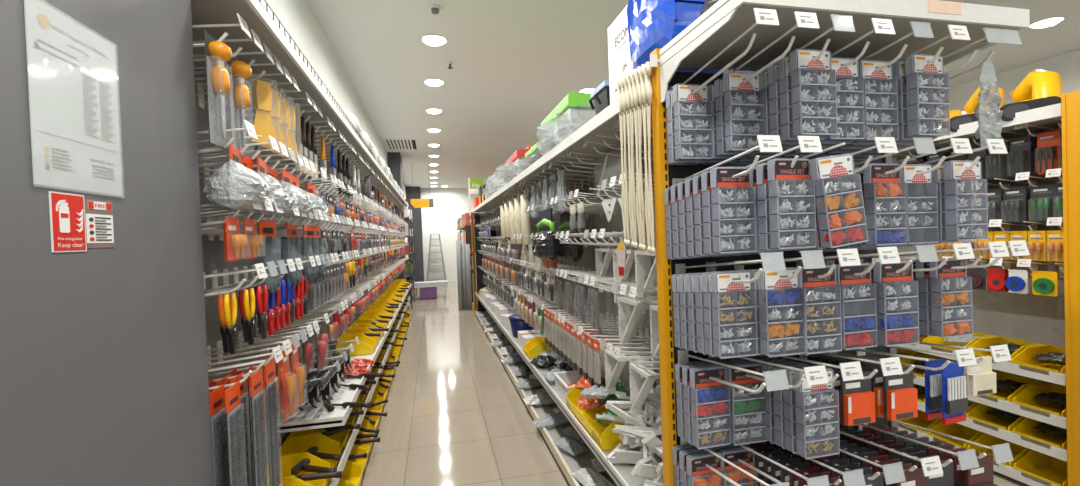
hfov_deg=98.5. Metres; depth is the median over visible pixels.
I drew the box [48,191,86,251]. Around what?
fire extinguisher sign
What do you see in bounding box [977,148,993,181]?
pack
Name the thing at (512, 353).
bag
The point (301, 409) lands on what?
hook
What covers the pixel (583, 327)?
pack
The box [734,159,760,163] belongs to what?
case
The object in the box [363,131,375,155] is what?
roll
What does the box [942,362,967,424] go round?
pack
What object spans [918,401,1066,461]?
shelf
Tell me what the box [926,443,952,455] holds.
pack
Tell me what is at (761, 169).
case
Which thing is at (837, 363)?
pack
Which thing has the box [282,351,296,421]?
pack
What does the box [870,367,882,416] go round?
pack
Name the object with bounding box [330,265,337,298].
pack
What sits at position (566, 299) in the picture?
pack
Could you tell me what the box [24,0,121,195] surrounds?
notice sheet
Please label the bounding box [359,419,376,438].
storage bin
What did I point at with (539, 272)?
pack
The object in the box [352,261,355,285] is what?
pliers
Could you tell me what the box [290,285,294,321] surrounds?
pliers
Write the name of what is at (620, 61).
carton
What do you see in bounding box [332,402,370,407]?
tool
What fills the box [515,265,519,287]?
pack
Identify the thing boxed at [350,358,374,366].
pouch
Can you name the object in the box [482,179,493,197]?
goods
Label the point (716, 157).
case
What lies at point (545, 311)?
pack
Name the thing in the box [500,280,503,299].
pack
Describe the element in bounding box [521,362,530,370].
bag
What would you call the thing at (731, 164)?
case
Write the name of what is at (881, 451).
pack
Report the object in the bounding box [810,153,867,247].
case
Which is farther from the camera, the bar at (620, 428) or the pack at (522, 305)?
the pack at (522, 305)
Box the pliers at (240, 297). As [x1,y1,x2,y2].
[238,287,249,341]
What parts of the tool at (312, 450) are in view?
handle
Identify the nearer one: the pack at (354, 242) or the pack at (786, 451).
the pack at (786, 451)
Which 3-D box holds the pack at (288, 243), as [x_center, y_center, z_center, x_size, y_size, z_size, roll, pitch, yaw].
[-0.967,0.047,1.790,0.063,0.245,0.136,-2,1,-26]
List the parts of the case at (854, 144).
lid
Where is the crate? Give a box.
[589,80,609,114]
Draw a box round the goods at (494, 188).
[486,172,500,192]
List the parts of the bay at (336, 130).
panel, shelf, tray shelf, bin shelf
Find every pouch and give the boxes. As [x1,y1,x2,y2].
[344,364,366,370]
[344,368,370,377]
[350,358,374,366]
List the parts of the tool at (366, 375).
handle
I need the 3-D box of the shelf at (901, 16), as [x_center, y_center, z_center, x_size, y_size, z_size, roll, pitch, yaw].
[0.908,-0.617,1.459,0.915,0.013,0.430,-2,1,-13]
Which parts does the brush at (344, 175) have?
handle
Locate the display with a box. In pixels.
[650,0,1029,485]
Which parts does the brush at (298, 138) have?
handle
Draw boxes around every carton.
[404,203,407,216]
[405,224,408,235]
[405,243,408,253]
[406,262,409,273]
[464,213,474,224]
[474,197,478,207]
[480,288,494,298]
[484,293,496,302]
[486,295,504,307]
[491,302,514,313]
[496,304,518,319]
[500,313,518,325]
[504,314,513,332]
[518,329,551,347]
[607,1,632,103]
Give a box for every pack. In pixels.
[223,219,231,261]
[225,65,230,133]
[226,217,247,261]
[243,219,262,259]
[251,80,274,142]
[255,221,285,293]
[261,89,283,147]
[263,352,277,426]
[271,98,291,152]
[277,345,283,413]
[279,105,297,157]
[282,223,297,285]
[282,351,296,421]
[289,224,304,283]
[292,345,305,409]
[300,225,312,280]
[302,327,312,373]
[304,277,314,312]
[307,226,321,278]
[310,279,318,310]
[315,226,326,276]
[315,275,322,307]
[316,325,326,372]
[318,319,327,356]
[319,277,326,305]
[321,192,328,211]
[321,228,327,253]
[323,266,330,302]
[326,266,334,300]
[327,229,334,255]
[327,323,333,342]
[328,195,333,218]
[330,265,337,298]
[331,315,337,341]
[332,230,336,254]
[333,197,340,218]
[333,264,340,296]
[336,198,343,217]
[336,230,340,253]
[336,263,343,294]
[338,312,344,334]
[339,199,344,216]
[340,230,347,253]
[340,308,347,330]
[341,262,347,292]
[344,202,349,218]
[346,202,349,220]
[348,309,352,323]
[349,204,354,224]
[349,301,354,320]
[351,230,358,251]
[354,260,359,279]
[354,297,357,315]
[355,206,359,223]
[355,232,360,249]
[356,259,360,277]
[356,299,361,313]
[358,233,362,251]
[359,208,364,223]
[359,233,364,250]
[362,292,366,309]
[363,258,367,275]
[367,234,371,249]
[368,258,371,273]
[369,289,373,300]
[371,256,374,271]
[380,192,383,207]
[490,274,492,290]
[495,257,498,275]
[495,277,497,294]
[497,241,500,260]
[497,279,500,296]
[498,260,500,276]
[499,241,502,260]
[500,261,503,278]
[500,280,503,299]
[501,241,505,261]
[502,262,505,278]
[503,282,506,302]
[504,241,507,262]
[505,263,508,280]
[506,241,510,263]
[506,284,510,305]
[508,263,511,282]
[509,244,513,264]
[510,288,514,309]
[511,265,515,284]
[512,244,516,265]
[515,244,520,266]
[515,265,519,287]
[515,293,517,313]
[518,266,521,285]
[518,294,521,316]
[521,266,524,286]
[521,296,524,319]
[523,245,527,264]
[524,265,527,288]
[525,300,528,323]
[526,266,530,290]
[527,188,530,216]
[529,241,534,266]
[529,302,533,327]
[530,267,534,292]
[531,185,536,215]
[533,268,537,293]
[533,302,538,331]
[536,182,542,214]
[536,271,541,295]
[538,305,543,336]
[540,270,545,298]
[543,178,548,209]
[543,260,549,268]
[544,272,549,300]
[544,309,547,343]
[547,311,551,346]
[549,273,555,303]
[550,174,557,211]
[550,258,556,268]
[551,313,554,350]
[554,315,558,353]
[557,169,565,209]
[557,274,562,311]
[558,320,562,357]
[562,321,566,361]
[564,276,569,313]
[566,323,571,365]
[567,277,573,317]
[570,204,576,232]
[570,326,576,369]
[575,279,581,320]
[576,329,582,374]
[577,202,584,232]
[578,281,585,323]
[581,327,587,367]
[582,332,587,378]
[586,330,592,372]
[587,336,593,385]
[588,286,593,325]
[592,285,600,332]
[593,140,635,199]
[593,339,601,387]
[598,337,605,385]
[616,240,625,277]
[745,442,766,448]
[754,446,774,466]
[754,450,783,485]
[763,453,790,485]
[769,442,776,450]
[771,458,800,484]
[780,461,808,485]
[784,449,791,458]
[789,466,818,485]
[792,453,800,459]
[798,471,829,485]
[801,456,809,466]
[807,355,832,360]
[810,454,839,471]
[816,357,841,362]
[820,458,848,472]
[826,358,851,364]
[828,476,840,483]
[829,483,844,485]
[830,462,859,476]
[832,370,840,392]
[836,360,863,365]
[837,443,857,456]
[839,371,874,425]
[839,427,853,431]
[839,430,863,440]
[840,440,847,444]
[840,447,866,458]
[840,467,871,482]
[848,433,872,443]
[849,451,877,463]
[857,436,882,446]
[860,362,874,365]
[860,455,888,468]
[861,364,880,370]
[863,424,887,434]
[863,472,882,485]
[866,440,893,451]
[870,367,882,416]
[872,458,899,485]
[873,427,896,436]
[877,443,903,455]
[881,368,917,420]
[882,430,907,440]
[883,463,911,485]
[888,447,914,459]
[894,433,916,443]
[895,468,925,485]
[900,450,925,463]
[904,436,928,447]
[906,154,920,163]
[912,455,937,468]
[914,440,941,451]
[921,155,926,162]
[924,359,945,419]
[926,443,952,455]
[926,459,953,485]
[928,151,942,164]
[935,243,948,256]
[938,448,966,460]
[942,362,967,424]
[943,152,949,162]
[949,149,966,160]
[949,242,961,257]
[952,451,978,485]
[963,238,977,258]
[963,455,997,485]
[964,356,996,395]
[967,268,985,289]
[968,145,986,180]
[973,190,982,223]
[974,59,1003,147]
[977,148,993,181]
[978,231,992,258]
[980,188,1001,223]
[987,268,1008,291]
[988,139,1007,179]
[993,231,1009,259]
[996,141,1015,180]
[1002,190,1003,222]
[1003,186,1026,222]
[1005,269,1027,293]
[1009,135,1030,177]
[1010,231,1027,259]
[1011,187,1031,223]
[1028,231,1045,260]
[1029,137,1038,177]
[1030,184,1055,221]
[1032,271,1057,296]
[1037,130,1060,174]
[1046,232,1053,261]
[1047,230,1063,261]
[1055,183,1062,220]
[1060,130,1061,171]
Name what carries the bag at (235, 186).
hanging from the bay at (254, 38)
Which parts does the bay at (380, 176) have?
panel, shelf, bin shelf, tray shelf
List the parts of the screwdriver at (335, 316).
handle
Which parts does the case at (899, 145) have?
lid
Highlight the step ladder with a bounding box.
[427,234,446,280]
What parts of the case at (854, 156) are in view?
lid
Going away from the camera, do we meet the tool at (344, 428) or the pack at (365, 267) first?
the tool at (344, 428)
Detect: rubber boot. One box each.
[937,110,967,122]
[950,87,1004,131]
[999,70,1062,120]
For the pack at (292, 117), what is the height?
0.226 m
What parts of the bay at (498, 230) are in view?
panel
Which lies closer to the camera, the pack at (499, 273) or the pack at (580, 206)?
the pack at (580, 206)
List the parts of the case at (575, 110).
case lid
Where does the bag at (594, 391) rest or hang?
in the storage bin at (602, 434)
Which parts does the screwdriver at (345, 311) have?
handle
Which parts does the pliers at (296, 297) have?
handle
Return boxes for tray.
[553,370,621,400]
[686,178,710,256]
[693,175,714,255]
[702,357,720,363]
[709,358,739,362]
[712,443,733,449]
[722,360,749,364]
[744,357,774,359]
[747,171,767,251]
[778,58,798,142]
[788,149,812,154]
[852,168,873,246]
[853,157,867,158]
[892,62,913,142]
[932,165,945,242]
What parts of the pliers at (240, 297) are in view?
handle, handle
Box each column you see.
[387,152,407,309]
[405,187,423,281]
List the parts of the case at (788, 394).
lid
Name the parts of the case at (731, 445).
lid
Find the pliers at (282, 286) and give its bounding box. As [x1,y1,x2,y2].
[279,280,285,327]
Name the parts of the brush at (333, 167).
handle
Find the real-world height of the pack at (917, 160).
0.232 m
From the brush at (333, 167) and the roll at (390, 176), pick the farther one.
the roll at (390, 176)
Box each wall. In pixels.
[0,0,212,485]
[261,0,407,257]
[421,188,491,281]
[938,49,1079,112]
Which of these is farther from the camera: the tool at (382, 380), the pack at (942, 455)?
the tool at (382, 380)
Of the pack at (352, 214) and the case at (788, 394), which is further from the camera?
the pack at (352, 214)
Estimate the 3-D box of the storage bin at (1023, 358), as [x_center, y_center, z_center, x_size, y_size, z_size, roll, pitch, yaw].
[2.832,0.652,2.560,0.312,0.113,0.221,-2,1,-13]
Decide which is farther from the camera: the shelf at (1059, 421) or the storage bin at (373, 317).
the storage bin at (373, 317)
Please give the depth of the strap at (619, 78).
1.82 m
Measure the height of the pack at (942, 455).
0.212 m
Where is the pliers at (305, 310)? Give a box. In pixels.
[303,276,308,314]
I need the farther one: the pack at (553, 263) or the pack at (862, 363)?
the pack at (553, 263)
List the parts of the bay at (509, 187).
shelf, shelf, panel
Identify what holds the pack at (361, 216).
hanging from the bay at (364, 159)
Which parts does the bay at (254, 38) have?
drill bit strip, panel, drill bit strip, drill bit strip, drill bit strip, drill bit strip, shelf, drill bit strip, bin shelf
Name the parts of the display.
post, panel, post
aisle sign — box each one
[404,162,433,207]
[468,178,482,215]
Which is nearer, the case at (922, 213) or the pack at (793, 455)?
the case at (922, 213)
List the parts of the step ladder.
rail, rail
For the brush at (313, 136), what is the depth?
2.22 m
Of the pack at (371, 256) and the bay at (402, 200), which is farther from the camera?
the bay at (402, 200)
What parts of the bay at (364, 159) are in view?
panel, shelf, tray shelf, bin shelf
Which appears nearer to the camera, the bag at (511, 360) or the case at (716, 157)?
the case at (716, 157)
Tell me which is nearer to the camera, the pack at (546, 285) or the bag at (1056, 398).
the bag at (1056, 398)
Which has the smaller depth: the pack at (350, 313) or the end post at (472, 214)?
the pack at (350, 313)
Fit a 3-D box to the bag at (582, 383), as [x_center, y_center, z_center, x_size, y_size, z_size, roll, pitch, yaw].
[0.289,0.816,2.740,0.129,0.076,0.160,-2,1,26]
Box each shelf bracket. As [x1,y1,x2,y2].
[605,401,645,426]
[606,443,621,463]
[619,433,635,444]
[623,296,648,345]
[624,403,654,424]
[625,415,653,423]
[629,355,656,386]
[637,458,662,477]
[641,429,662,459]
[643,394,654,402]
[643,445,661,462]
[644,255,656,309]
[645,401,658,417]
[652,392,660,406]
[652,418,658,427]
[653,454,662,483]
[656,410,661,423]
[656,462,662,473]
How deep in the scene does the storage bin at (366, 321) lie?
4.46 m
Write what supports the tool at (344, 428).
in the storage bin at (342, 437)
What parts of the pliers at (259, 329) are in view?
handle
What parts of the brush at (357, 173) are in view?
handle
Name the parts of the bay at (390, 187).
panel, shelf, bin shelf, tray shelf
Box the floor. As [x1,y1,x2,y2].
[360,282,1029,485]
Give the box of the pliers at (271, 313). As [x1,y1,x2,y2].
[267,292,274,334]
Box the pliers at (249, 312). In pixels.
[243,288,254,344]
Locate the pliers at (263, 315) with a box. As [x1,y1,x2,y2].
[256,285,267,338]
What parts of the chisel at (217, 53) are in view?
knob, blade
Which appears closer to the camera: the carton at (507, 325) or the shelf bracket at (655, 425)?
the shelf bracket at (655, 425)
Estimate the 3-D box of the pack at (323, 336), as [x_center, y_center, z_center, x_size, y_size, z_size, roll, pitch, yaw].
[-1.114,0.500,2.396,0.032,0.212,0.080,-2,1,-13]
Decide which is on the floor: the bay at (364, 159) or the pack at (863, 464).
the bay at (364, 159)
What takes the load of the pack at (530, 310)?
hanging from the bay at (529, 175)
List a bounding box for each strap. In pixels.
[617,77,626,244]
[621,75,630,245]
[624,73,633,246]
[627,71,638,248]
[632,69,641,249]
[635,66,646,250]
[640,64,651,252]
[644,62,655,253]
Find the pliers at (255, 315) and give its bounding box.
[250,287,257,337]
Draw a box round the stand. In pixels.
[472,252,477,310]
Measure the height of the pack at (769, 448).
0.212 m
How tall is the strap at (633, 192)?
0.659 m
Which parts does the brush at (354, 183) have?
handle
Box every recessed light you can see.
[420,34,447,45]
[423,78,444,85]
[425,108,442,113]
[427,128,441,131]
[578,88,595,92]
[1028,16,1065,28]
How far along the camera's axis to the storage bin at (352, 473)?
2.82 m
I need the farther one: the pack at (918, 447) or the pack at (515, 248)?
the pack at (515, 248)
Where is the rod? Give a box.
[614,54,659,91]
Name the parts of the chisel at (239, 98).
knob, blade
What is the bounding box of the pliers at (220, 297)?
[218,293,230,352]
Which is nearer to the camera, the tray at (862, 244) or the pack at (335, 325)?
the tray at (862, 244)
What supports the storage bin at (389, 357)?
on the bay at (390, 187)
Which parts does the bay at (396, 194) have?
panel, shelf, bin shelf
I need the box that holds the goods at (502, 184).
[494,163,506,188]
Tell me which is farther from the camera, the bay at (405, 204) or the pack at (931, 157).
the bay at (405, 204)
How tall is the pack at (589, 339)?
0.282 m
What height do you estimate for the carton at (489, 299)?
0.152 m
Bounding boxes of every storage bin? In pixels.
[266,453,332,485]
[267,477,309,485]
[278,433,342,467]
[288,429,349,453]
[336,333,376,355]
[337,479,354,485]
[340,461,362,485]
[342,328,379,345]
[345,411,355,434]
[347,445,368,473]
[348,323,382,338]
[352,319,385,332]
[352,399,361,418]
[353,431,372,454]
[357,315,387,327]
[357,390,366,401]
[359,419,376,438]
[361,312,389,323]
[363,308,391,319]
[364,408,379,427]
[367,306,392,315]
[368,399,382,417]
[370,303,394,313]
[371,390,385,407]
[372,300,396,310]
[375,298,396,303]
[375,383,387,398]
[377,296,398,303]
[377,351,383,361]
[378,377,389,389]
[380,294,400,300]
[381,292,401,299]
[382,370,391,382]
[385,289,403,295]
[385,290,402,297]
[385,364,393,373]
[387,354,396,361]
[389,350,398,359]
[391,346,399,355]
[522,336,552,357]
[565,385,629,450]
[897,348,922,359]
[898,410,941,433]
[900,354,956,378]
[911,336,932,345]
[913,383,924,402]
[926,332,997,352]
[927,420,985,448]
[965,402,978,414]
[966,403,1025,431]
[966,434,1031,467]
[970,336,1045,363]
[978,372,1046,401]
[1011,344,1065,374]
[1011,383,1066,417]
[1012,417,1066,449]
[1013,450,1067,485]
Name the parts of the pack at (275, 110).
blade, handle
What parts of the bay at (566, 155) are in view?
shelf, shelf, shelf bracket, panel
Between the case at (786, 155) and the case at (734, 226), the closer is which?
the case at (734, 226)
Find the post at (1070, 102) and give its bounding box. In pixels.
[1061,90,1079,485]
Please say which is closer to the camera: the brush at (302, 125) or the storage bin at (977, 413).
the brush at (302, 125)
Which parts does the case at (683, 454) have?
lid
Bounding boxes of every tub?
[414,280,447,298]
[508,314,534,337]
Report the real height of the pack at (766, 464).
0.212 m
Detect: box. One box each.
[479,186,481,203]
[481,185,484,201]
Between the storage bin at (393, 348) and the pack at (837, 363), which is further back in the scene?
the storage bin at (393, 348)
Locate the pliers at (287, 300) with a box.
[284,279,290,324]
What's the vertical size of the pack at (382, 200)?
0.212 m
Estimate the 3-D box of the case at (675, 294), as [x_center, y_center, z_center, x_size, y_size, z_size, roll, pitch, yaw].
[0.498,0.221,1.525,0.118,0.242,0.040,-3,1,-13]
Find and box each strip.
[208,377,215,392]
[216,374,230,485]
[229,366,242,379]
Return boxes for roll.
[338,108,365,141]
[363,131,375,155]
[375,148,382,167]
[381,158,388,175]
[387,166,392,182]
[456,240,462,310]
[461,242,466,309]
[465,244,471,309]
[500,201,504,236]
[504,200,509,236]
[509,197,515,243]
[514,193,521,243]
[520,190,530,244]
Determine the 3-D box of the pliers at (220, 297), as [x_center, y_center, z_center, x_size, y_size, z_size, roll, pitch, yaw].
[-0.907,0.231,1.343,0.019,0.171,0.067,-2,1,-13]
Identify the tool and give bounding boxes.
[291,458,336,474]
[296,471,341,480]
[305,446,340,460]
[310,424,359,429]
[321,425,347,435]
[325,398,333,411]
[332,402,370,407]
[339,384,370,390]
[346,373,382,377]
[348,453,366,459]
[349,410,363,416]
[354,438,379,444]
[356,433,377,438]
[359,428,379,433]
[364,333,380,336]
[364,380,375,384]
[364,417,375,424]
[365,411,387,416]
[367,328,388,331]
[370,399,387,407]
[375,319,387,323]
[378,315,392,318]
[378,377,390,382]
[378,382,388,388]
[383,374,394,377]
[384,364,398,366]
[385,361,399,364]
[393,344,403,346]
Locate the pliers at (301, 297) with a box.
[296,275,303,316]
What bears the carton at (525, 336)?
on the bay at (509, 187)
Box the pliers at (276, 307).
[274,287,279,330]
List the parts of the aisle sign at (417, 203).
arm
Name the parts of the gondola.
frame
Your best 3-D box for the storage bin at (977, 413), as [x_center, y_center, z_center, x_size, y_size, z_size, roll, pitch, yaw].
[2.793,1.045,2.796,0.312,0.113,0.221,-2,1,-13]
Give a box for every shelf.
[679,4,1019,70]
[892,150,916,155]
[898,425,1055,485]
[899,116,1061,150]
[899,344,1065,385]
[913,375,1066,428]
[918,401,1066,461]
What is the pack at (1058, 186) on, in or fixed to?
hanging from the rack at (1030, 317)
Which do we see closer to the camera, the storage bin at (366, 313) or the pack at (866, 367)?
the pack at (866, 367)
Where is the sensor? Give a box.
[430,4,440,13]
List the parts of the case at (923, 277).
lid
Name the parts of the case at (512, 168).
case lid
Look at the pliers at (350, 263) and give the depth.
3.07 m
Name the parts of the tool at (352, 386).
handle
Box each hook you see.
[298,385,307,410]
[304,366,317,392]
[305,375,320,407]
[316,370,324,385]
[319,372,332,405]
[325,356,332,376]
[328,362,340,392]
[332,348,339,367]
[336,354,346,381]
[343,346,352,371]
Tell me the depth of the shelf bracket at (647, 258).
2.40 m
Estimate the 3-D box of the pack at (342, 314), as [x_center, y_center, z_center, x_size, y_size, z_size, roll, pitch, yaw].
[-1.222,0.470,2.910,0.032,0.162,0.070,-2,1,-10]
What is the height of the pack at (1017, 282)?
0.137 m
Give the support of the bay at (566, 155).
on the floor
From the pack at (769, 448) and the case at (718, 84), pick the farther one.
the pack at (769, 448)
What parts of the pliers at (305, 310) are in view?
handle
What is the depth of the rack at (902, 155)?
3.57 m
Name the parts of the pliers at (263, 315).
handle, handle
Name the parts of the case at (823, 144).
lid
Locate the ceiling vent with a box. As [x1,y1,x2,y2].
[382,139,418,149]
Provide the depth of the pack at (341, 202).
3.04 m
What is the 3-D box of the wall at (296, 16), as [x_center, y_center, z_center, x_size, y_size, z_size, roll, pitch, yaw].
[-2.366,-0.143,6.383,0.100,3.250,19.500,-2,1,-13]
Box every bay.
[191,0,337,485]
[249,86,370,481]
[308,134,385,401]
[339,165,394,367]
[359,179,400,341]
[370,190,404,326]
[378,197,408,314]
[385,202,411,305]
[472,207,504,322]
[474,213,497,310]
[477,203,514,332]
[482,198,525,346]
[489,190,541,366]
[499,179,563,392]
[513,163,598,434]
[534,135,655,485]
[571,99,659,485]
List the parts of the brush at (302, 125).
handle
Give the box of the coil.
[364,175,370,197]
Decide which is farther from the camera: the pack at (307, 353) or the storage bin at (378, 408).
the storage bin at (378, 408)
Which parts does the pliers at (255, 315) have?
handle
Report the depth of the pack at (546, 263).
3.58 m
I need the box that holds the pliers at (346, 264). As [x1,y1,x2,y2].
[345,263,348,289]
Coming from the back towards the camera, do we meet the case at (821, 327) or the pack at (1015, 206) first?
the pack at (1015, 206)
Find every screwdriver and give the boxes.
[333,312,337,345]
[343,306,347,334]
[361,258,363,282]
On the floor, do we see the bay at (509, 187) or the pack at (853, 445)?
the bay at (509, 187)
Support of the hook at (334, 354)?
hanging from the bay at (336, 130)
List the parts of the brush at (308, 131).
handle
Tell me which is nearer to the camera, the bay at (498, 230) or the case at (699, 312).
the case at (699, 312)
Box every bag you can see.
[203,144,268,210]
[218,156,273,213]
[256,157,290,214]
[258,166,298,217]
[281,169,311,217]
[284,176,315,219]
[302,183,328,221]
[476,313,490,317]
[480,317,493,322]
[481,322,496,327]
[484,327,500,332]
[489,338,510,346]
[492,332,503,339]
[500,355,522,364]
[501,345,513,355]
[507,352,519,356]
[514,366,526,375]
[515,379,542,389]
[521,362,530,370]
[523,394,554,405]
[529,355,555,367]
[532,208,560,260]
[533,411,569,428]
[535,389,548,394]
[540,350,559,359]
[544,369,564,383]
[547,362,573,370]
[552,407,560,412]
[554,358,566,363]
[554,436,588,455]
[558,211,583,262]
[562,425,585,443]
[571,467,614,485]
[575,375,591,388]
[577,396,605,410]
[579,385,610,399]
[591,458,606,473]
[594,410,617,423]
[599,380,624,403]
[614,390,629,400]
[699,0,718,16]
[912,361,924,369]
[914,385,924,393]
[944,336,978,346]
[985,342,1025,353]
[985,408,1020,420]
[996,380,1026,391]
[1031,352,1065,365]
[1033,392,1065,406]
[1033,423,1066,436]
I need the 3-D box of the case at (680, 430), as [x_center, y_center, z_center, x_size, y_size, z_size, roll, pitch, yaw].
[0.509,0.515,1.526,0.117,0.242,0.040,-2,1,-12]
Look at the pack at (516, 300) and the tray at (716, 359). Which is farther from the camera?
the pack at (516, 300)
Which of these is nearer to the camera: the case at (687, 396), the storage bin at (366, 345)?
the case at (687, 396)
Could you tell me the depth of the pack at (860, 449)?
1.50 m
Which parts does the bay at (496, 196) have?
shelf, panel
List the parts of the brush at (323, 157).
handle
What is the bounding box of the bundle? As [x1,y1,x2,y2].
[627,0,756,73]
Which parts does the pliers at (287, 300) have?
handle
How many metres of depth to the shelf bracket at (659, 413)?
2.13 m
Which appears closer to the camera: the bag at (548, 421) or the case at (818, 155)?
the case at (818, 155)
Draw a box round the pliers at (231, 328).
[223,292,236,353]
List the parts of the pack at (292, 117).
blade, handle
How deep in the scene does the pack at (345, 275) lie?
2.81 m
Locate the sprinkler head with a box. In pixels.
[447,62,452,68]
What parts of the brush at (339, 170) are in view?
handle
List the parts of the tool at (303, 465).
handle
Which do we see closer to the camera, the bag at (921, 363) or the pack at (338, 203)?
the pack at (338, 203)
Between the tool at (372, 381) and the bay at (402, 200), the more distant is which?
the bay at (402, 200)
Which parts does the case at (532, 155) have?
case lid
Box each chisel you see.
[204,30,231,148]
[228,57,251,157]
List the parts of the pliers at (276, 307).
handle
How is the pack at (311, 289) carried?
hanging from the bay at (254, 38)
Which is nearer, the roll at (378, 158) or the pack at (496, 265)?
the roll at (378, 158)
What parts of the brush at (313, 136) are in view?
handle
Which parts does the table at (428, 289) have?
lid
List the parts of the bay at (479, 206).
shelf, panel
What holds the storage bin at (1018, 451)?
on the rack at (1030, 317)
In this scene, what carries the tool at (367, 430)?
in the storage bin at (365, 423)
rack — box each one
[404,216,416,308]
[892,150,930,355]
[898,103,1066,485]
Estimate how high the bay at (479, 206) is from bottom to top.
2.045 m
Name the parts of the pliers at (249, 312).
handle, handle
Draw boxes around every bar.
[596,413,623,422]
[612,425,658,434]
[615,391,629,399]
[615,425,648,438]
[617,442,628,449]
[629,425,640,447]
[635,436,646,445]
[644,480,662,485]
[645,385,652,424]
[652,430,662,456]
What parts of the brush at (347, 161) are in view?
handle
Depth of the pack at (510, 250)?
5.32 m
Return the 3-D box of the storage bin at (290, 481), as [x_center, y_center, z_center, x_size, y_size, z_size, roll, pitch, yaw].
[-1.068,1.089,1.913,0.272,0.133,0.231,-2,1,-13]
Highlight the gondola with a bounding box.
[456,225,475,302]
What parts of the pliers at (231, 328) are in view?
handle, handle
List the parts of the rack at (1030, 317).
panel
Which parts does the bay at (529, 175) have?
shelf, shelf, panel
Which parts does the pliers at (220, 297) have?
handle, handle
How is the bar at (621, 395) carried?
on the shelf bracket
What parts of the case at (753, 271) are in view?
lid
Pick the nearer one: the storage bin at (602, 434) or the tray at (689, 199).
the tray at (689, 199)
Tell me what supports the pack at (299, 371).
hanging from the bay at (254, 38)
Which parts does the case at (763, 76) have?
lid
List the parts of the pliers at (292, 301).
handle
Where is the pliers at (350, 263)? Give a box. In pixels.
[349,262,352,287]
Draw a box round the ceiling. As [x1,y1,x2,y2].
[306,0,1079,188]
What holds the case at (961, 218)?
hanging from the display
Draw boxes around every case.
[499,146,531,182]
[520,141,542,169]
[534,92,595,155]
[664,187,702,259]
[666,89,705,163]
[671,185,706,258]
[672,272,704,348]
[672,444,696,485]
[673,83,712,159]
[675,361,707,439]
[677,183,712,257]
[679,272,711,350]
[679,448,713,485]
[682,363,715,444]
[686,178,721,256]
[686,451,725,485]
[687,271,718,352]
[689,365,730,449]
[693,174,728,255]
[694,271,722,354]
[701,171,745,254]
[702,118,736,164]
[702,270,740,356]
[702,357,732,363]
[707,84,745,160]
[709,358,741,364]
[710,167,755,253]
[711,270,756,358]
[712,443,744,451]
[714,78,754,156]
[719,446,757,485]
[722,360,751,366]
[723,72,764,152]
[725,163,752,166]
[726,362,766,445]
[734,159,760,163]
[736,355,766,359]
[742,156,778,159]
[744,357,774,361]
[747,167,782,251]
[748,269,760,354]
[750,94,788,155]
[754,358,786,436]
[756,163,802,250]
[758,71,799,151]
[758,267,804,356]
[762,360,796,443]
[767,158,815,249]
[768,64,798,147]
[772,362,807,448]
[778,57,823,142]
[778,153,814,157]
[782,365,816,453]
[788,149,825,154]
[790,49,836,138]
[794,367,839,459]
[796,265,841,353]
[805,168,829,249]
[809,153,826,158]
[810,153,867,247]
[820,140,850,146]
[821,57,864,142]
[821,150,854,155]
[828,247,854,249]
[832,146,866,151]
[835,263,876,349]
[839,245,878,248]
[843,95,875,147]
[852,167,891,246]
[853,155,879,158]
[853,159,866,162]
[856,60,898,142]
[856,151,884,154]
[863,163,906,245]
[869,148,904,151]
[869,262,873,282]
[873,261,918,346]
[889,96,914,147]
[892,61,934,142]
[896,164,938,244]
[905,54,949,138]
[905,260,915,280]
[915,260,931,336]
[929,258,972,337]
[932,164,962,242]
[943,160,987,241]
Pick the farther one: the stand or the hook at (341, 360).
the stand
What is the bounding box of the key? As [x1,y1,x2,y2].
[313,361,316,377]
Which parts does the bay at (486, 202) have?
shelf, panel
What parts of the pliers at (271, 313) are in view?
handle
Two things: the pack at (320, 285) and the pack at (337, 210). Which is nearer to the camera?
the pack at (320, 285)
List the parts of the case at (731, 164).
lid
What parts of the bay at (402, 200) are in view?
shelf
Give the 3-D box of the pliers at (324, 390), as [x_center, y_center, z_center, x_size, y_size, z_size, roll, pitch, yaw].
[-1.068,0.739,2.326,0.031,0.144,0.160,-2,1,-13]
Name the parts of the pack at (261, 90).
handle, blade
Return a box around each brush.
[295,112,303,170]
[300,117,308,172]
[306,122,313,175]
[311,126,317,178]
[320,135,326,181]
[330,145,336,188]
[337,151,342,193]
[342,155,346,195]
[346,159,350,197]
[352,165,357,203]
[356,169,360,205]
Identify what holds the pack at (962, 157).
hanging from the rack at (1030, 317)
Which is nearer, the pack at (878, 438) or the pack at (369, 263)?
the pack at (878, 438)
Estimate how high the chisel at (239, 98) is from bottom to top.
0.294 m
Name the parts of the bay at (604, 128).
shelf, shelf bracket, shelf, shelf bracket, shelf bracket, shelf bracket, shelf bracket, shelf bracket, shelf bracket, shelf bracket, panel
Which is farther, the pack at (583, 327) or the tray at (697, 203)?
the pack at (583, 327)
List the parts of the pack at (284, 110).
blade, handle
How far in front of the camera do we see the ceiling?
4.71 m
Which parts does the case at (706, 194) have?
lid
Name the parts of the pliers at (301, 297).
handle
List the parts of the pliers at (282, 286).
handle, handle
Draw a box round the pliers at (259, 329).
[255,285,263,333]
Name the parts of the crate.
handle, lid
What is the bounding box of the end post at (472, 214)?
[471,212,476,314]
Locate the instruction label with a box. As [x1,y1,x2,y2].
[84,198,114,247]
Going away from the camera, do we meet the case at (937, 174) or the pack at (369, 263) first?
the case at (937, 174)
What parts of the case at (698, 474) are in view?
lid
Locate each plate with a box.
[601,200,617,221]
[603,198,617,220]
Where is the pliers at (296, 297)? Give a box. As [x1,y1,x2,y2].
[294,284,299,318]
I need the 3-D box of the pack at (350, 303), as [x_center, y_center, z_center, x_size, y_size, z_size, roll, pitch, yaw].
[-1.288,0.458,3.199,0.032,0.142,0.070,-2,1,-9]

